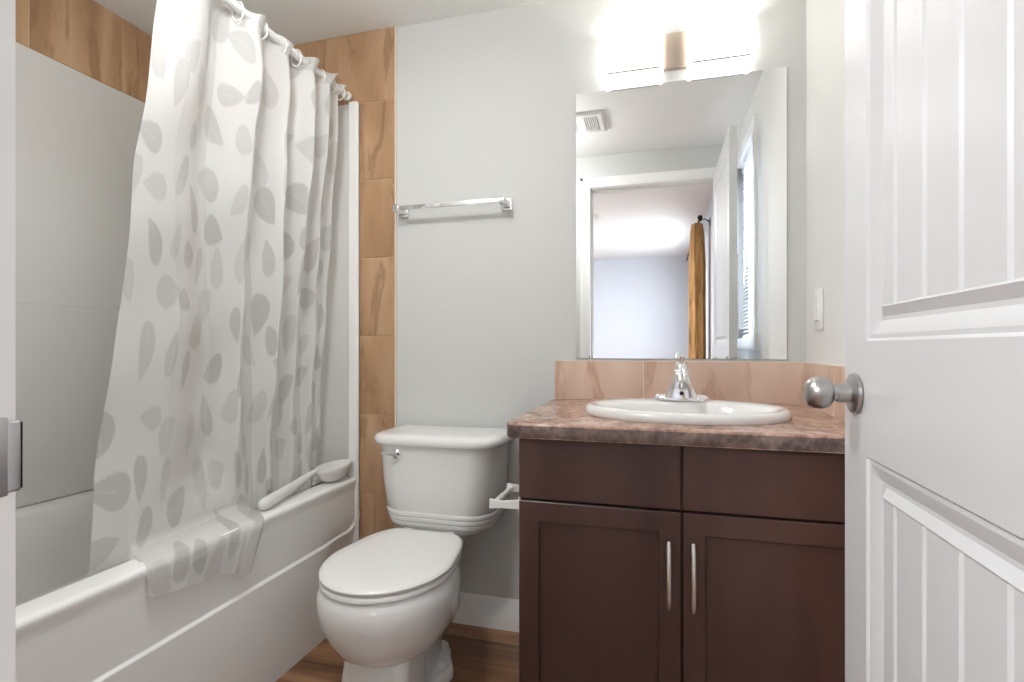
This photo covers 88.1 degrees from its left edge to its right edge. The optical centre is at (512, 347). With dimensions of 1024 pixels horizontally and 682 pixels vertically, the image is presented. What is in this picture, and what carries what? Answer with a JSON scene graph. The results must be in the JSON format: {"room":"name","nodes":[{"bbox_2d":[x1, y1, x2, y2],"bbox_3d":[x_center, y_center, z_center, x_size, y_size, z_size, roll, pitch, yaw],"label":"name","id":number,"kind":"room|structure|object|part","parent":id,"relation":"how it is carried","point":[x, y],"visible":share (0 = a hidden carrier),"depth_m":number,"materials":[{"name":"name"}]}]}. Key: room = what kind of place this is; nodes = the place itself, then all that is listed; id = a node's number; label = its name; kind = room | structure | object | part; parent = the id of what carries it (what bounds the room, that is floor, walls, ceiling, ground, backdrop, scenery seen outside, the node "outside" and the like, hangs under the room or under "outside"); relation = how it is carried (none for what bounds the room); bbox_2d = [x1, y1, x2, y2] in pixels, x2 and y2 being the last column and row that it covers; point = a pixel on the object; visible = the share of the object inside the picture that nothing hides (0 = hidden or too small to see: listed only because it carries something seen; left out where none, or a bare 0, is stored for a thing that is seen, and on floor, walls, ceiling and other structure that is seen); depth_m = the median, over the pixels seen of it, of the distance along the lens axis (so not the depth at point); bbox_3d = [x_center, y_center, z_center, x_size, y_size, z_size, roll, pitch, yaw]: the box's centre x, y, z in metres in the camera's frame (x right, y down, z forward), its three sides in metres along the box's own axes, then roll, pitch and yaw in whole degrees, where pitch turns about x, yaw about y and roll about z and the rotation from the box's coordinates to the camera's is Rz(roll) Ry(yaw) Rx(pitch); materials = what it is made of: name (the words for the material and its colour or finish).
{"room":"bathroom","nodes":[
{"label":"bathroom","id":0,"kind":"room"},
{"bbox_2d":[16,489,93,508],"bbox_3d":[-1.644,-0.106,1.545,0.100,2.253,1.598,0,0,16],"label":"wall","id":1,"kind":"structure","parent":0,"point":[92,489],"depth_m":1.76,"materials":[{"name":"grey paint"}]},
{"bbox_2d":[16,0,151,102],"bbox_3d":[-1.592,-1.094,1.526,0.010,0.278,1.590,0,0,16],"label":"wall tile","id":2,"kind":"structure","parent":1,"relation":"attached to","point":[84,36],"depth_m":1.87,"materials":[{"name":"brown tile"}]},
{"bbox_2d":[93,0,547,44],"bbox_3d":[-1.242,-1.273,-0.642,3.350,0.080,5.798,0,0,16],"label":"ceiling","id":3,"kind":"structure","parent":0,"point":[297,21],"depth_m":1.95,"materials":[{"name":"white paint"}]},
{"bbox_2d":[276,623,518,681],"bbox_3d":[-1.242,1.060,-0.642,3.350,0.080,5.798,0,0,16],"label":"floor","id":4,"kind":"structure","parent":0,"point":[479,654],"depth_m":1.73,"materials":[{"name":"brown wood"}]},
{"bbox_2d":[16,42,358,542],"bbox_3d":[-1.203,0.033,1.419,0.818,1.974,1.589,0,0,16],"label":"tub surround","id":5,"kind":"object","parent":4,"relation":"on","point":[77,135],"visible":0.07,"depth_m":1.84,"materials":[{"name":"white plastic"}]},
{"bbox_3d":[-1.590,-0.225,1.527,0.013,1.458,1.587,0,0,16],"label":"panel","id":6,"kind":"part","parent":5,"relation":"part of","materials":[{"name":"white plastic"}]},
{"bbox_2d":[221,0,351,100],"bbox_3d":[-0.849,-0.975,1.308,0.048,0.048,1.560,0,0,16],"label":"curtain rod","id":7,"kind":"object","parent":5,"relation":"attached to","point":[233,4],"visible":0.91,"depth_m":1.68,"materials":[{"name":"white plastic"}]},
{"bbox_2d":[88,0,346,597],"bbox_3d":[-0.797,-0.180,1.604,0.158,1.644,0.885,0,0,16],"label":"shower curtain","id":8,"kind":"object","parent":7,"relation":"hanging from","point":[212,407],"visible":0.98,"depth_m":1.50,"materials":[{"name":"white fabric"}]},
{"bbox_2d":[232,1,243,21],"bbox_3d":[-0.790,-0.966,1.522,0.044,0.061,0.005,0,0,17],"label":"curtain ring","id":9,"kind":"object","parent":7,"relation":"hanging from","point":[240,19],"visible":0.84,"depth_m":1.52,"materials":[{"name":"white plastic"}]},
{"bbox_2d":[280,36,286,52],"bbox_3d":[-0.743,-0.966,1.692,0.044,0.061,0.005,0,0,0],"label":"curtain ring","id":10,"kind":"object","parent":7,"relation":"hanging from","point":[284,51],"visible":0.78,"depth_m":1.69,"materials":[{"name":"white plastic"}]},
{"bbox_2d":[291,49,301,66],"bbox_3d":[-0.722,-0.966,1.767,0.044,0.061,0.005,0,0,17],"label":"curtain ring","id":11,"kind":"object","parent":7,"relation":"hanging from","point":[296,49],"visible":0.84,"depth_m":1.76,"materials":[{"name":"white plastic"}]},
{"bbox_2d":[318,405,320,434],"bbox_3d":[-0.838,0.290,2.067,0.120,0.120,0.120,0,0,16],"label":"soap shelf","id":12,"kind":"object","parent":5,"relation":"attached to","point":[319,432],"depth_m":2.11,"materials":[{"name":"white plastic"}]},
{"bbox_3d":[-1.006,-0.225,2.182,0.765,1.458,0.012,0,0,16],"label":"panel","id":13,"kind":"part","parent":5,"relation":"part of","materials":[{"name":"white plastic"}]},
{"bbox_2d":[16,475,359,681],"bbox_3d":[-1.196,0.762,1.417,0.803,0.516,1.585,0,0,16],"label":"bathtub","id":14,"kind":"object","parent":4,"relation":"on","point":[73,625],"visible":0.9,"depth_m":1.47,"materials":[{"name":"white ceramic"}]},
{"bbox_2d":[16,478,322,605],"bbox_3d":[-1.239,0.695,1.429,0.714,0.381,1.585,0,0,16],"label":"basin","id":15,"kind":"object","parent":14,"relation":"in","point":[53,537],"depth_m":1.66,"materials":[{"name":"white ceramic"}]},
{"bbox_2d":[257,459,351,510],"bbox_3d":[-0.716,0.468,1.839,0.107,0.067,0.473,0,0,16],"label":"scoop","id":16,"kind":"object","parent":14,"relation":"on","point":[332,471],"visible":1,"depth_m":1.90,"materials":[{"name":"white plastic"}]},
{"bbox_3d":[-0.747,0.472,1.779,0.039,0.059,0.344,0,0,7],"label":"scoop handle","id":17,"kind":"part","parent":16,"relation":"part of","materials":[{"name":"white plastic"}]},
{"bbox_2d":[316,459,351,481],"bbox_3d":[-0.673,0.467,1.994,0.107,0.066,0.153,0,0,16],"label":"bowl","id":18,"kind":"object","parent":16,"relation":"on","point":[332,471],"depth_m":1.98,"materials":[{"name":"white plastic"}]},
{"bbox_2d":[316,425,513,681],"bbox_3d":[-0.310,0.656,1.631,0.466,0.727,0.686,0,0,16],"label":"toilet","id":19,"kind":"object","parent":4,"relation":"on","point":[386,600],"visible":0.98,"depth_m":1.55,"materials":[{"name":"white ceramic"}]},
{"bbox_3d":[-0.416,0.357,1.775,0.050,0.013,0.014,0,0,16],"label":"lever arm","id":20,"kind":"part","parent":19,"relation":"part of","materials":[{"name":"silver metal"}]},
{"bbox_3d":[-0.343,0.741,1.538,0.384,0.206,0.489,0,0,16],"label":"bowl","id":21,"kind":"part","parent":19,"relation":"part of","materials":[{"name":"white ceramic"}]},
{"bbox_3d":[-0.347,0.628,1.526,0.366,0.018,0.449,0,0,16],"label":"seat","id":22,"kind":"part","parent":19,"relation":"part of","materials":[{"name":"white plastic"}]},
{"bbox_3d":[-0.346,0.608,1.528,0.370,0.018,0.453,0,0,16],"label":"lid","id":23,"kind":"part","parent":19,"relation":"part of","materials":[{"name":"white plastic"}]},
{"bbox_3d":[-0.391,0.357,1.777,0.030,0.030,0.019,0,0,16],"label":"flush lever","id":24,"kind":"part","parent":19,"relation":"part of","materials":[{"name":"silver metal"}]},
{"bbox_3d":[-0.250,0.312,1.849,0.466,0.038,0.235,0,0,16],"label":"tank lid","id":25,"kind":"part","parent":19,"relation":"part of","materials":[{"name":"white ceramic"}]},
{"bbox_3d":[-0.249,0.486,1.853,0.426,0.312,0.214,0,0,16],"label":"tank","id":26,"kind":"part","parent":19,"relation":"part of","materials":[{"name":"white ceramic"}]},
{"bbox_2d":[519,438,844,681],"bbox_3d":[0.461,0.618,1.453,0.766,0.805,0.645,0,0,16],"label":"vanity cabinet","id":27,"kind":"object","parent":4,"relation":"on","point":[638,562],"visible":0.8,"depth_m":1.18,"materials":[{"name":"brown wood"}]},
{"bbox_2d":[489,483,520,513],"bbox_3d":[0.004,0.388,1.396,0.084,0.045,0.193,0,0,16],"label":"toilet paper holder","id":28,"kind":"object","parent":27,"relation":"attached to","point":[498,502],"visible":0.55,"depth_m":1.32,"materials":[{"name":"white plastic"}]},
{"bbox_3d":[-0.018,0.391,1.321,0.081,0.025,0.013,0,0,16],"label":"arm post","id":29,"kind":"part","parent":28,"relation":"part of","materials":[{"name":"white plastic"}]},
{"bbox_3d":[0.024,0.391,1.472,0.081,0.025,0.013,0,0,16],"label":"arm post","id":30,"kind":"part","parent":28,"relation":"part of","materials":[{"name":"white plastic"}]},
{"bbox_3d":[0.196,0.290,1.233,0.372,0.143,0.018,0,0,16],"label":"drawer","id":31,"kind":"part","parent":27,"relation":"part of","materials":[{"name":"brown wood"}]},
{"bbox_3d":[0.196,0.644,1.233,0.372,0.552,0.018,0,0,16],"label":"door","id":32,"kind":"part","parent":27,"relation":"part of","materials":[{"name":"brown wood"}]},
{"bbox_3d":[0.344,0.508,1.167,0.010,0.155,0.030,0,0,16],"label":"handle","id":33,"kind":"part","parent":27,"relation":"part of","materials":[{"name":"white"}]},
{"bbox_2d":[507,398,844,453],"bbox_3d":[0.448,0.197,1.463,0.801,0.036,0.635,0,0,16],"label":"countertop","id":34,"kind":"structure","parent":27,"relation":"on","point":[810,429],"depth_m":1.20,"materials":[{"name":"stone"}]},
{"bbox_2d":[653,353,709,400],"bbox_3d":[0.504,0.086,1.549,0.138,0.139,0.146,0,0,-20],"label":"faucet","id":35,"kind":"object","parent":34,"relation":"on","point":[681,388],"visible":1,"depth_m":1.54,"materials":[{"name":"silver metal"}]},
{"bbox_3d":[0.483,0.090,1.512,0.034,0.041,0.097,0,0,16],"label":"spout","id":36,"kind":"part","parent":35,"relation":"part of","materials":[{"name":"silver metal"}]},
{"bbox_3d":[0.497,0.055,1.562,0.037,0.027,0.037,0,0,16],"label":"lever handle","id":37,"kind":"part","parent":35,"relation":"part of","materials":[{"name":"silver metal"}]},
{"bbox_3d":[0.492,0.036,1.542,0.014,0.039,0.047,0,0,13],"label":"lever arm","id":38,"kind":"part","parent":35,"relation":"part of","materials":[{"name":"silver metal"}]},
{"bbox_2d":[585,398,792,424],"bbox_3d":[0.457,0.235,1.421,0.524,0.163,0.410,0,0,16],"label":"sink","id":39,"kind":"object","parent":34,"relation":"in","point":[649,410],"visible":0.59,"depth_m":1.36,"materials":[{"name":"white ceramic"}]},
{"bbox_3d":[0.394,0.508,1.153,0.010,0.155,0.030,0,0,16],"label":"handle","id":40,"kind":"part","parent":27,"relation":"part of","materials":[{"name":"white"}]},
{"bbox_3d":[0.567,0.290,1.130,0.388,0.143,0.018,0,0,16],"label":"drawer","id":41,"kind":"part","parent":27,"relation":"part of","materials":[{"name":"brown wood"}]},
{"bbox_3d":[0.567,0.644,1.130,0.388,0.552,0.018,0,0,16],"label":"door","id":42,"kind":"part","parent":27,"relation":"part of","materials":[{"name":"brown wood"}]},
{"bbox_2d":[318,0,805,599],"bbox_3d":[-0.217,-0.106,2.030,2.590,2.253,0.100,0,0,16],"label":"wall","id":43,"kind":"structure","parent":0,"point":[486,101],"depth_m":1.92,"materials":[{"name":"grey paint"}]},
{"bbox_2d":[293,27,394,539],"bbox_3d":[-0.917,-0.106,2.167,0.968,2.252,0.010,0,0,16],"label":"wall tile","id":44,"kind":"structure","parent":43,"relation":"attached to","point":[364,62],"depth_m":2.06,"materials":[{"name":"brown tile"}]},
{"bbox_2d":[395,26,396,527],"bbox_3d":[-0.449,-0.106,2.037,0.004,2.252,0.011,0,0,16],"label":"trim","id":45,"kind":"structure","parent":43,"relation":"attached to","point":[395,26],"depth_m":2.03,"materials":[{"name":"beige"}]},
{"bbox_2d":[393,196,511,218],"bbox_3d":[-0.229,-0.517,1.943,0.454,0.045,0.074,0,0,16],"label":"towel bar","id":46,"kind":"object","parent":43,"relation":"attached to","point":[506,203],"visible":1,"depth_m":1.91,"materials":[{"name":"silver metal"}]},
{"bbox_3d":[-0.429,-0.517,1.994,0.028,0.030,0.065,0,0,16],"label":"mount post","id":47,"kind":"part","parent":46,"relation":"part of","materials":[{"name":"silver metal"}]},
{"bbox_3d":[-0.032,-0.517,1.883,0.028,0.030,0.065,0,0,16],"label":"mount post","id":48,"kind":"part","parent":46,"relation":"part of","materials":[{"name":"silver metal"}]},
{"bbox_2d":[452,592,518,631],"bbox_3d":[-0.124,0.966,1.944,0.678,0.109,0.016,0,0,16],"label":"baseboard","id":49,"kind":"structure","parent":43,"relation":"attached to","point":[485,611],"depth_m":1.93,"materials":[{"name":"white paint"}]},
{"bbox_2d":[603,6,753,84],"bbox_3d":[0.534,-0.984,1.733,0.468,0.157,0.070,0,0,16],"label":"vanity light","id":50,"kind":"object","parent":43,"relation":"attached to","point":[724,33],"visible":1,"depth_m":1.72,"materials":[{"name":"white glass"}]},
{"bbox_3d":[0.401,-0.984,1.769,0.193,0.157,0.064,0,0,16],"label":"lamp shade","id":51,"kind":"part","parent":50,"relation":"part of","materials":[{"name":"white glass"}]},
{"bbox_3d":[0.664,-0.984,1.696,0.198,0.157,0.064,0,0,16],"label":"lamp shade","id":52,"kind":"part","parent":50,"relation":"part of","materials":[{"name":"white glass"}]},
{"bbox_2d":[576,67,786,358],"bbox_3d":[0.543,-0.424,1.764,0.668,0.924,0.006,0,0,16],"label":"wall mirror","id":53,"kind":"object","parent":43,"relation":"attached to","point":[681,185],"visible":1,"depth_m":1.75,"materials":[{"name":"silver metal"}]},
{"bbox_2d":[555,360,844,420],"bbox_3d":[0.454,0.112,1.476,0.800,0.134,0.609,0,0,16],"label":"tile backsplash","id":54,"kind":"structure","parent":43,"relation":"attached to","point":[756,382],"depth_m":1.73,"materials":[{"name":"beige tile"}]},
{"bbox_2d":[806,0,844,365],"bbox_3d":[0.755,-0.106,0.879,0.100,2.253,1.598,0,0,16],"label":"wall","id":55,"kind":"structure","parent":0,"point":[825,19],"depth_m":1.46,"materials":[{"name":"white paint"}]},
{"bbox_2d":[814,287,822,329],"bbox_3d":[0.877,-0.110,1.525,0.011,0.119,0.080,0,0,16],"label":"light switch","id":56,"kind":"object","parent":55,"relation":"attached to","point":[818,293],"visible":1,"depth_m":1.51,"materials":[{"name":"white plastic"}]},
{"bbox_3d":[-0.940,-0.107,0.460,3.143,2.253,0.115,0,0,16],"label":"wall","id":57,"kind":"structure","parent":0,"visible":0},
{"bbox_2d":[0,0,22,681],"bbox_3d":[0.012,-0.035,0.205,0.911,2.111,0.134,0,0,16],"label":"trim","id":58,"kind":"structure","parent":57,"relation":"attached to","point":[11,429],"depth_m":0.36,"materials":[{"name":"white paint"}]},
{"bbox_3d":[0.027,-0.035,0.260,0.911,2.111,0.016,0,0,16],"label":"casing","id":59,"kind":"part","parent":58,"relation":"part of","materials":[{"name":"white paint"}]},
{"bbox_3d":[-0.354,0.075,0.340,0.003,0.054,0.066,0,0,16],"label":"strike plate","id":60,"kind":"part","parent":58,"relation":"part of","materials":[{"name":"silver metal"}]},
{"bbox_2d":[803,0,1023,681],"bbox_3d":[0.486,-0.011,0.545,0.177,2.042,0.782,0,0,16],"label":"door","id":61,"kind":"structure","parent":57,"relation":"in","point":[932,393],"depth_m":0.63,"materials":[{"name":"white paint"}]},
{"bbox_3d":[0.512,0.075,0.880,0.048,0.054,0.054,0,0,16],"label":"knob","id":62,"kind":"part","parent":61,"relation":"part of","materials":[{"name":"silver metal"}]}
]}

